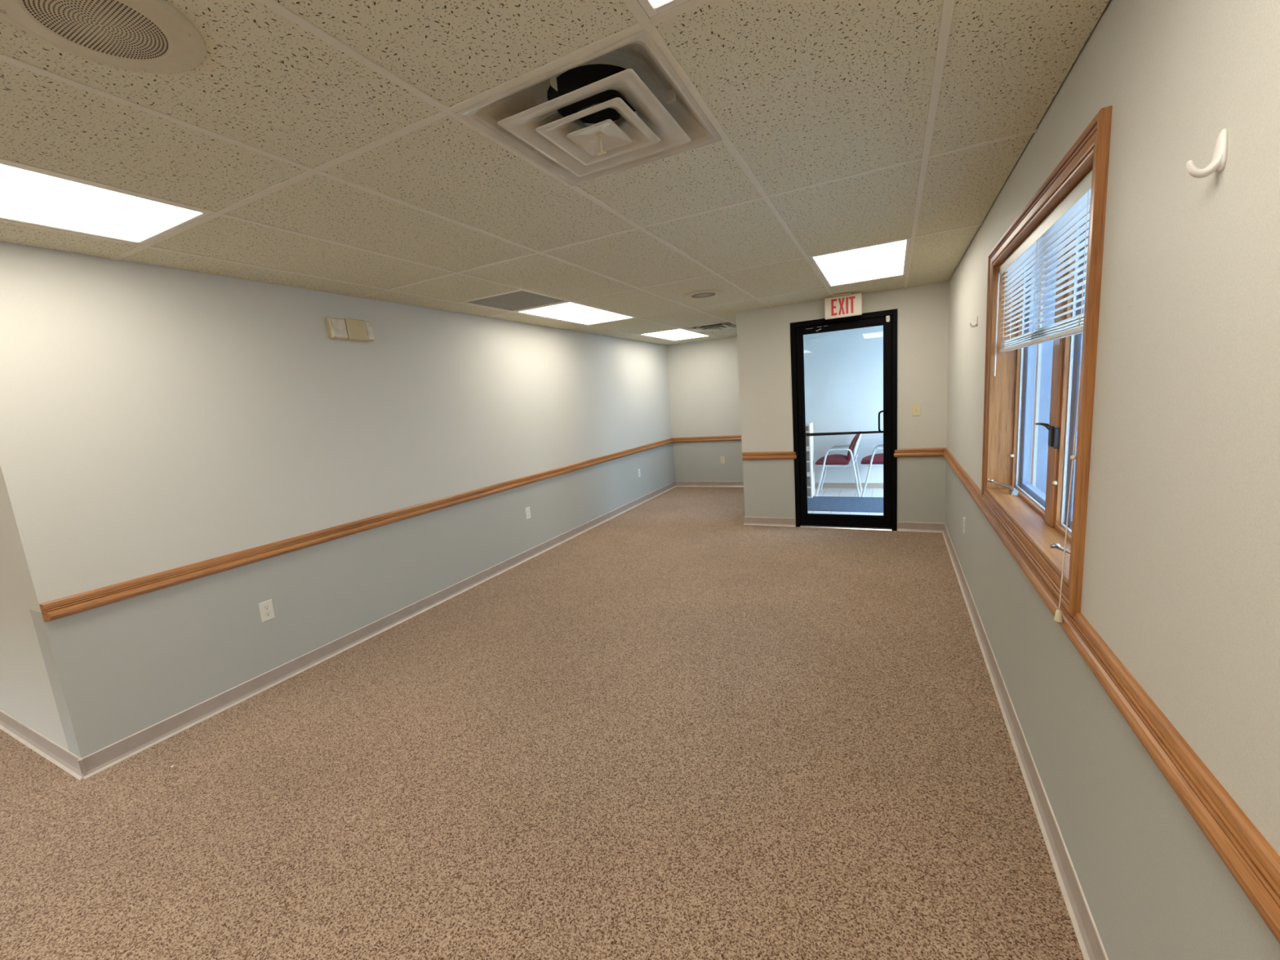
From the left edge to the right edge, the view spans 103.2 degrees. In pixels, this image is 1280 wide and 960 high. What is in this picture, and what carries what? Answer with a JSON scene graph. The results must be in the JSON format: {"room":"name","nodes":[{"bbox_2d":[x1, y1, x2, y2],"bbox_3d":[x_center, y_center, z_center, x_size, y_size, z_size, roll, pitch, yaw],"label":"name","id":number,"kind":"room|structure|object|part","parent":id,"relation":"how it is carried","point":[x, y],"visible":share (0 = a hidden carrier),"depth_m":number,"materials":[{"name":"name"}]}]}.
{"room":"empty office room","nodes":[
{"label":"empty office room","id":0,"kind":"room"},
{"bbox_2d":[0,505,68,750],"bbox_3d":[-3.723,0.037,2.716,2.317,2.607,0.140,0,10,26],"label":"wall","id":1,"kind":"structure","parent":0,"point":[26,694],"depth_m":2.37,"materials":[{"name":"paint"}]},
{"bbox_2d":[0,709,86,780],"bbox_3d":[-3.595,1.290,2.805,2.469,0.091,0.024,0,10,26],"label":"baseboard","id":2,"kind":"structure","parent":1,"relation":"attached to","point":[51,751],"depth_m":2.47,"materials":[{"name":"beige plastic"}]},
{"bbox_2d":[0,241,675,758],"bbox_3d":[-1.077,-0.575,5.286,0.140,2.607,7.204,0,10,26],"label":"wall","id":3,"kind":"structure","parent":0,"point":[154,419],"depth_m":2.86,"materials":[{"name":"paint"}]},
{"bbox_2d":[257,599,275,622],"bbox_3d":[-2.160,0.757,2.937,0.007,0.114,0.070,0,10,26],"label":"power outlet","id":4,"kind":"object","parent":3,"relation":"attached to","point":[266,609],"visible":1,"depth_m":2.93,"materials":[{"name":"beige plastic"}]},
{"bbox_2d":[262,604,270,610],"bbox_3d":[-2.160,0.738,2.933,0.002,0.028,0.033,0,10,26],"label":"receptacle","id":5,"kind":"object","parent":4,"relation":"attached to","point":[265,606],"depth_m":2.93,"materials":[{"name":"beige plastic"}]},
{"bbox_2d":[264,610,271,617],"bbox_3d":[-2.157,0.777,2.939,0.002,0.028,0.033,0,10,26],"label":"receptacle","id":6,"kind":"object","parent":4,"relation":"attached to","point":[267,613],"depth_m":2.94,"materials":[{"name":"beige plastic"}]},
{"bbox_2d":[325,317,374,342],"bbox_3d":[-1.916,-0.998,3.369,0.058,0.134,0.295,0,10,26],"label":"emergency light","id":7,"kind":"object","parent":3,"relation":"attached to","point":[348,329],"visible":1,"depth_m":3.33,"materials":[{"name":"beige plastic"}]},
{"bbox_2d":[39,437,673,622],"bbox_3d":[-0.992,-0.046,5.269,0.029,0.081,7.063,0,10,26],"label":"trim","id":8,"kind":"structure","parent":3,"relation":"attached to","point":[82,602],"depth_m":2.94,"materials":[{"name":"brown wood"}]},
{"bbox_2d":[77,481,675,779],"bbox_3d":[-0.941,0.677,5.379,0.024,0.091,7.076,0,10,26],"label":"baseboard","id":9,"kind":"structure","parent":3,"relation":"attached to","point":[117,752],"depth_m":3.10,"materials":[{"name":"beige plastic"}]},
{"bbox_2d":[524,506,530,519],"bbox_3d":[-1.114,0.330,5.048,0.007,0.114,0.070,0,10,26],"label":"power outlet","id":10,"kind":"object","parent":3,"relation":"attached to","point":[526,509],"visible":1,"depth_m":5.04,"materials":[{"name":"white plastic"}]},
{"bbox_2d":[0,486,1084,959],"bbox_3d":[-1.036,1.133,3.091,7.200,0.080,11.755,0,10,26],"label":"floor","id":11,"kind":"structure","parent":0,"point":[677,727],"depth_m":2.00,"materials":[{"name":"brown carpet"}]},
{"bbox_2d":[814,431,862,497],"bbox_3d":[2.714,-0.227,6.917,0.580,0.835,0.496,0,10,26],"label":"chair","id":12,"kind":"object","parent":11,"relation":"on","point":[836,459],"visible":0.96,"depth_m":6.75,"materials":[{"name":"red fabric"}]},
{"bbox_3d":[2.642,-0.280,6.943,0.427,0.114,0.420,0,10,26],"label":"seat","id":13,"kind":"part","parent":12,"relation":"part of","materials":[{"name":"red fabric"}]},
{"bbox_3d":[2.618,-0.093,6.731,0.563,0.643,0.027,0,10,26],"label":"frame","id":14,"kind":"part","parent":12,"relation":"part of","materials":[{"name":"white metal"}]},
{"bbox_3d":[2.704,-0.287,6.910,0.509,0.169,0.450,0,10,26],"label":"seat frame","id":15,"kind":"part","parent":12,"relation":"part of","materials":[{"name":"white metal"}]},
{"bbox_3d":[2.819,-0.173,7.136,0.563,0.643,0.027,0,10,26],"label":"frame","id":16,"kind":"part","parent":12,"relation":"part of","materials":[{"name":"white metal"}]},
{"bbox_2d":[847,431,860,459],"bbox_3d":[2.867,-0.466,6.794,0.155,0.350,0.420,0,10,26],"label":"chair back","id":17,"kind":"object","parent":12,"relation":"on","point":[851,454],"depth_m":6.62,"materials":[{"name":"red fabric"}]},
{"bbox_2d":[807,496,883,512],"bbox_3d":[2.982,0.297,6.128,2.500,0.006,0.830,0,10,26],"label":"floor mat","id":18,"kind":"object","parent":11,"relation":"on","point":[840,504],"visible":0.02,"depth_m":6.29,"materials":[{"name":"blue carpet"}]},
{"bbox_2d":[806,471,815,497],"bbox_3d":[2.206,0.060,6.970,0.346,0.329,0.306,0,10,26],"label":"carton","id":19,"kind":"object","parent":18,"relation":"on","point":[811,477],"visible":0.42,"depth_m":6.79,"materials":[{"name":"white cardboard"}]},
{"bbox_2d":[806,446,813,474],"bbox_3d":[2.178,-0.271,6.918,0.342,0.340,0.306,0,10,26],"label":"carton","id":20,"kind":"object","parent":19,"relation":"on","point":[810,452],"visible":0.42,"depth_m":6.74,"materials":[{"name":"white cardboard"}]},
{"bbox_2d":[805,422,813,448],"bbox_3d":[2.151,-0.601,6.867,0.339,0.326,0.306,0,10,26],"label":"carton","id":21,"kind":"object","parent":20,"relation":"on","point":[809,425],"visible":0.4,"depth_m":6.69,"materials":[{"name":"white cardboard"}]},
{"bbox_2d":[860,444,883,497],"bbox_3d":[3.225,-0.227,6.664,0.580,0.835,0.496,0,10,26],"label":"chair","id":22,"kind":"object","parent":11,"relation":"on","point":[873,459],"visible":0.34,"depth_m":6.56,"materials":[{"name":"red fabric"}]},
{"bbox_3d":[3.152,-0.280,6.689,0.427,0.114,0.420,0,10,26],"label":"seat","id":23,"kind":"part","parent":22,"relation":"part of","materials":[{"name":"red fabric"}]},
{"bbox_3d":[3.215,-0.286,6.657,0.509,0.169,0.450,0,10,26],"label":"seat frame","id":24,"kind":"part","parent":22,"relation":"part of","materials":[{"name":"white metal"}]},
{"bbox_2d":[0,0,1110,345],"bbox_3d":[-1.502,-1.188,2.866,6.161,0.020,11.351,0,10,26],"label":"ceiling","id":25,"kind":"structure","parent":0,"point":[326,148],"depth_m":1.61,"materials":[{"name":"tile"}]},
{"bbox_2d":[0,0,205,74],"bbox_3d":[-1.078,-0.914,1.012,0.327,0.013,0.327,0,10,26],"label":"ceiling speaker","id":26,"kind":"object","parent":25,"relation":"attached to","point":[141,36],"visible":1,"depth_m":1.03,"materials":[{"name":"beige metal"}]},
{"bbox_2d":[17,0,173,61],"bbox_3d":[-1.078,-0.909,1.012,0.216,0.001,0.216,0,10,26],"label":"grille","id":27,"kind":"object","parent":26,"relation":"attached to","point":[111,30],"depth_m":1.02,"materials":[{"name":"beige metal"}]},
{"bbox_2d":[0,161,211,244],"bbox_3d":[-2.167,-0.963,1.542,0.585,0.090,1.194,0,10,26],"label":"ceiling light","id":28,"kind":"object","parent":25,"relation":"attached to","point":[27,196],"visible":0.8,"depth_m":1.84,"materials":[{"name":"white plastic"}]},
{"bbox_2d":[462,289,567,311],"bbox_3d":[-0.968,-1.449,3.961,0.584,0.109,0.584,0,10,26],"label":"ceiling vent","id":29,"kind":"object","parent":25,"relation":"in","point":[521,300],"visible":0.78,"depth_m":3.95,"materials":[{"name":"metal"}]},
{"bbox_2d":[515,302,633,325],"bbox_3d":[-0.567,-1.598,4.769,0.585,0.090,1.194,0,10,26],"label":"ceiling light","id":30,"kind":"object","parent":25,"relation":"attached to","point":[571,312],"visible":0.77,"depth_m":4.71,"materials":[{"name":"white plastic"}]},
{"bbox_2d":[454,30,722,186],"bbox_3d":[-0.128,-1.136,1.538,0.594,0.273,0.594,0,10,26],"label":"ceiling vent","id":31,"kind":"object","parent":25,"relation":"in","point":[621,105],"visible":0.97,"depth_m":1.53,"materials":[{"name":"white metal"}]},
{"bbox_2d":[637,0,688,17],"bbox_3d":[0.018,-0.961,0.459,0.585,0.090,1.194,0,10,26],"label":"ceiling light","id":32,"kind":"object","parent":25,"relation":"attached to","point":[651,7],"visible":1,"depth_m":1.09,"materials":[{"name":"white plastic"}]},
{"bbox_2d":[649,0,667,6],"bbox_3d":[0.021,-0.923,0.465,0.541,0.004,1.150,0,10,26],"label":"diffuser","id":33,"kind":"object","parent":32,"relation":"attached to","point":[652,2],"depth_m":1.08,"materials":[{"name":"white plastic"}]},
{"bbox_2d":[640,328,710,341],"bbox_3d":[0.500,-2.021,6.920,0.585,0.090,1.194,0,10,26],"label":"ceiling light","id":34,"kind":"object","parent":25,"relation":"attached to","point":[677,334],"visible":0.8,"depth_m":6.90,"materials":[{"name":"white plastic"}]},
{"bbox_2d":[684,289,723,298],"bbox_3d":[0.529,-1.549,4.235,0.327,0.013,0.327,0,10,26],"label":"ceiling speaker","id":35,"kind":"object","parent":25,"relation":"attached to","point":[702,294],"visible":1,"depth_m":4.19,"materials":[{"name":"beige metal"}]},
{"bbox_2d":[690,292,715,297],"bbox_3d":[0.530,-1.543,4.236,0.216,0.001,0.216,0,10,26],"label":"grille","id":36,"kind":"object","parent":35,"relation":"attached to","point":[700,295],"depth_m":4.22,"materials":[{"name":"beige metal"}]},
{"bbox_2d":[682,321,736,333],"bbox_3d":[0.913,-1.983,6.382,0.594,0.273,0.594,0,10,26],"label":"ceiling vent","id":37,"kind":"object","parent":25,"relation":"in","point":[722,326],"visible":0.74,"depth_m":6.40,"materials":[{"name":"white metal"}]},
{"bbox_2d":[824,292,862,319],"bbox_3d":[1.909,-1.637,4.764,0.324,0.206,0.105,0,10,26],"label":"exit sign","id":38,"kind":"object","parent":25,"relation":"hanging from","point":[845,304],"visible":1,"depth_m":4.74,"materials":[{"name":"beige plastic"}]},
{"bbox_2d":[808,238,911,287],"bbox_3d":[1.618,-1.596,3.686,0.585,0.090,1.194,0,10,26],"label":"ceiling light","id":39,"kind":"object","parent":25,"relation":"attached to","point":[889,260],"visible":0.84,"depth_m":3.59,"materials":[{"name":"white plastic"}]},
{"bbox_2d":[666,336,743,481],"bbox_3d":[1.375,-1.187,7.954,1.883,2.607,0.140,0,10,26],"label":"wall","id":40,"kind":"structure","parent":0,"point":[704,375],"depth_m":8.05,"materials":[{"name":"paint"}]},
{"bbox_2d":[672,435,741,442],"bbox_3d":[1.325,-0.655,7.987,1.765,0.081,0.029,0,10,26],"label":"trim","id":41,"kind":"structure","parent":40,"relation":"attached to","point":[732,437],"depth_m":8.10,"materials":[{"name":"brown wood"}]},
{"bbox_2d":[675,480,743,487],"bbox_3d":[1.382,0.066,8.103,1.765,0.091,0.024,0,10,26],"label":"baseboard","id":42,"kind":"structure","parent":40,"relation":"attached to","point":[678,483],"depth_m":8.22,"materials":[{"name":"beige plastic"}]},
{"bbox_2d":[720,456,724,463],"bbox_3d":[1.316,-0.318,8.070,0.070,0.114,0.007,0,10,26],"label":"power outlet","id":43,"kind":"object","parent":40,"relation":"attached to","point":[722,458],"visible":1,"depth_m":8.07,"materials":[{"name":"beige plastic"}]},
{"bbox_2d":[735,262,949,523],"bbox_3d":[1.987,-0.791,5.152,1.940,2.607,0.120,0,10,26],"label":"wall","id":44,"kind":"structure","parent":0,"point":[763,335],"depth_m":4.96,"materials":[{"name":"paint"}]},
{"bbox_2d":[742,451,796,459],"bbox_3d":[1.387,-0.262,5.469,0.586,0.081,0.029,0,10,26],"label":"trim","id":45,"kind":"structure","parent":44,"relation":"attached to","point":[771,455],"depth_m":5.46,"materials":[{"name":"brown wood"}]},
{"bbox_2d":[743,516,795,527],"bbox_3d":[1.425,0.460,5.595,0.565,0.091,0.024,0,10,26],"label":"baseboard","id":46,"kind":"structure","parent":44,"relation":"attached to","point":[756,521],"depth_m":5.59,"materials":[{"name":"beige plastic"}]},
{"bbox_2d":[790,308,897,530],"bbox_3d":[2.062,-0.553,5.140,0.973,2.130,0.154,0,10,26],"label":"door","id":47,"kind":"structure","parent":44,"relation":"attached to","point":[888,521],"depth_m":5.08,"materials":[{"name":"black metal"}]},
{"bbox_3d":[1.983,-1.515,4.982,0.750,0.066,0.044,0,10,26],"label":"rail","id":48,"kind":"part","parent":47,"relation":"part of","materials":[{"name":"black metal"}]},
{"bbox_3d":[2.133,0.425,5.289,0.750,0.114,0.044,0,10,26],"label":"rail","id":49,"kind":"part","parent":47,"relation":"part of","materials":[{"name":"black metal"}]},
{"bbox_3d":[2.365,-0.568,4.926,0.091,0.217,0.048,0,10,26],"label":"pull handle","id":50,"kind":"part","parent":47,"relation":"part of","materials":[{"name":"black metal"}]},
{"bbox_2d":[885,315,889,322],"bbox_3d":[2.334,-1.522,4.772,0.033,0.069,0.014,0,10,26],"label":"sensor","id":51,"kind":"object","parent":47,"relation":"attached to","point":[887,317],"visible":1,"depth_m":4.77,"materials":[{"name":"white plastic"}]},
{"bbox_2d":[911,403,919,416],"bbox_3d":[2.610,-0.664,4.791,0.070,0.116,0.016,0,10,26],"label":"light switch","id":52,"kind":"object","parent":44,"relation":"attached to","point":[915,406],"visible":1,"depth_m":4.79,"materials":[{"name":"beige plastic"}]},
{"bbox_2d":[893,447,946,457],"bbox_3d":[2.666,-0.261,4.835,0.439,0.081,0.029,0,10,26],"label":"trim","id":53,"kind":"structure","parent":44,"relation":"attached to","point":[908,452],"depth_m":4.83,"materials":[{"name":"brown wood"}]},
{"bbox_2d":[897,521,944,533],"bbox_3d":[2.737,0.461,4.944,0.407,0.091,0.024,0,10,26],"label":"baseboard","id":54,"kind":"structure","parent":44,"relation":"attached to","point":[901,526],"depth_m":4.95,"materials":[{"name":"beige plastic"}]},
{"bbox_2d":[803,325,883,482],"bbox_3d":[3.431,-1.169,6.830,2.800,2.607,0.140,0,10,26],"label":"wall","id":55,"kind":"structure","parent":0,"point":[843,370],"depth_m":7.04,"materials":[{"name":"paint"}]},
{"bbox_2d":[814,482,883,489],"bbox_3d":[3.428,0.084,6.985,2.660,0.091,0.024,0,10,26],"label":"baseboard","id":56,"kind":"structure","parent":55,"relation":"attached to","point":[873,486],"depth_m":7.22,"materials":[{"name":"beige plastic"}]},
{"bbox_2d":[1035,252,1057,493],"bbox_3d":[3.372,-0.938,4.436,0.779,3.107,0.120,0,10,26],"label":"wall","id":57,"kind":"structure","parent":0,"point":[1046,347],"depth_m":4.36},
{"bbox_2d":[944,0,1279,959],"bbox_3d":[0.956,-0.002,0.666,0.200,2.607,9.212,0,10,26],"label":"wall","id":58,"kind":"structure","parent":0,"point":[1181,577],"depth_m":0.95,"materials":[{"name":"paint"}]},
{"bbox_2d":[963,516,965,534],"bbox_3d":[2.275,0.320,3.559,0.007,0.114,0.070,0,10,26],"label":"power outlet","id":59,"kind":"object","parent":58,"relation":"attached to","point":[964,519],"visible":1,"depth_m":3.54,"materials":[{"name":"beige plastic"}]},
{"bbox_2d":[969,315,977,327],"bbox_3d":[1.997,-0.947,3.034,0.041,0.065,0.026,0,10,26],"label":"wall hook","id":60,"kind":"object","parent":58,"relation":"attached to","point":[976,319],"visible":1,"depth_m":3.02,"materials":[{"name":"white plastic"}]},
{"bbox_2d":[942,523,1108,959],"bbox_3d":[0.926,1.247,0.859,0.024,0.091,9.092,0,10,26],"label":"baseboard","id":61,"kind":"structure","parent":58,"relation":"attached to","point":[1091,947],"depth_m":1.70,"materials":[{"name":"beige plastic"}]},
{"bbox_2d":[981,105,1112,616],"bbox_3d":[1.564,-0.385,1.931,0.210,1.265,1.560,0,10,26],"label":"window","id":62,"kind":"structure","parent":58,"relation":"in","point":[1035,520],"depth_m":1.88,"materials":[{"name":"glass"},{"name":"oak"},{"name":"white vinyl"}]},
{"bbox_3d":[1.805,-0.514,2.628,0.022,1.265,0.074,0,10,26],"label":"casing","id":63,"kind":"part","parent":62,"relation":"part of","materials":[{"name":"brown wood"}]},
{"bbox_3d":[1.823,0.025,2.557,0.025,0.052,0.120,-11,11,-36],"label":"crank arm","id":64,"kind":"part","parent":62,"relation":"part of","materials":[{"name":"grey metal"}]},
{"bbox_3d":[1.526,0.201,2.066,0.022,0.074,1.560,0,10,26],"label":"casing","id":65,"kind":"part","parent":62,"relation":"part of","materials":[{"name":"brown wood"}]},
{"bbox_3d":[1.753,-0.448,2.232,0.009,1.113,0.690,0,10,26],"label":"screen frame","id":66,"kind":"part","parent":62,"relation":"part of","materials":[{"name":"white metal"}]},
{"bbox_3d":[1.787,-0.447,2.216,0.035,1.113,0.690,0,10,26],"label":"sash","id":67,"kind":"part","parent":62,"relation":"part of","materials":[{"name":"wood"}]},
{"bbox_2d":[993,169,1092,622],"bbox_3d":[1.485,-0.325,1.951,0.099,1.222,1.442,0,10,26],"label":"mini blind","id":68,"kind":"object","parent":62,"relation":"attached to","point":[1076,202],"visible":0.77,"depth_m":1.73,"materials":[{"name":"white plastic"}]},
{"bbox_3d":[1.753,-0.811,2.421,0.036,0.382,0.021,0,10,26],"label":"ladder cord","id":69,"kind":"part","parent":68,"relation":"part of","materials":[{"name":"white fabric"}]},
{"bbox_3d":[1.498,-0.709,1.905,0.036,0.382,0.021,0,10,26],"label":"ladder cord","id":70,"kind":"part","parent":68,"relation":"part of","materials":[{"name":"white fabric"}]},
{"bbox_3d":[1.512,-0.527,1.929,0.024,0.016,1.374,0,10,26],"label":"rail","id":71,"kind":"part","parent":68,"relation":"part of","materials":[{"name":"white metal"}]},
{"bbox_3d":[1.482,-0.913,1.868,0.032,0.033,1.380,0,10,26],"label":"head rail","id":72,"kind":"part","parent":68,"relation":"part of","materials":[{"name":"white metal"}]},
{"bbox_3d":[1.172,-0.200,1.357,0.074,1.162,0.003,-8,10,-24],"label":"pull cord","id":73,"kind":"part","parent":68,"relation":"part of","materials":[{"name":"white fabric"}]},
{"bbox_3d":[1.255,-0.613,1.415,0.036,0.382,0.021,0,10,26],"label":"ladder cord","id":74,"kind":"part","parent":68,"relation":"part of","materials":[{"name":"white fabric"}]},
{"bbox_3d":[1.435,-0.972,1.880,0.022,0.074,1.560,0,10,26],"label":"casing","id":75,"kind":"part","parent":62,"relation":"part of","materials":[{"name":"brown wood"}]},
{"bbox_3d":[1.315,0.226,1.533,0.025,0.052,0.120,-11,11,-36],"label":"crank arm","id":76,"kind":"part","parent":62,"relation":"part of","materials":[{"name":"grey metal"}]},
{"bbox_3d":[1.424,-0.317,1.567,0.009,1.113,0.620,0,10,26],"label":"screen frame","id":77,"kind":"part","parent":62,"relation":"part of","materials":[{"name":"white metal"}]},
{"bbox_3d":[1.457,-0.317,1.551,0.035,1.113,0.620,0,10,26],"label":"sash","id":78,"kind":"part","parent":62,"relation":"part of","materials":[{"name":"wood"}]},
{"bbox_3d":[1.155,-0.256,1.317,0.022,1.265,0.074,0,10,26],"label":"casing","id":79,"kind":"part","parent":62,"relation":"part of","materials":[{"name":"brown wood"}]},
{"bbox_2d":[942,448,1279,943],"bbox_3d":[0.867,0.525,0.745,0.029,0.081,9.092,0,10,26],"label":"trim","id":80,"kind":"structure","parent":58,"relation":"attached to","point":[1249,857],"depth_m":0.87,"materials":[{"name":"brown wood"}]},
{"bbox_2d":[1186,128,1227,177],"bbox_3d":[0.887,-0.510,0.795,0.041,0.065,0.026,0,10,26],"label":"wall hook","id":81,"kind":"object","parent":58,"relation":"attached to","point":[1218,163],"visible":1,"depth_m":0.79,"materials":[{"name":"white plastic"}]},
{"bbox_3d":[0.900,-0.511,0.788,0.011,0.061,0.026,0,10,26],"label":"plate","id":82,"kind":"part","parent":81,"relation":"part of","materials":[{"name":"white plastic"}]}
]}

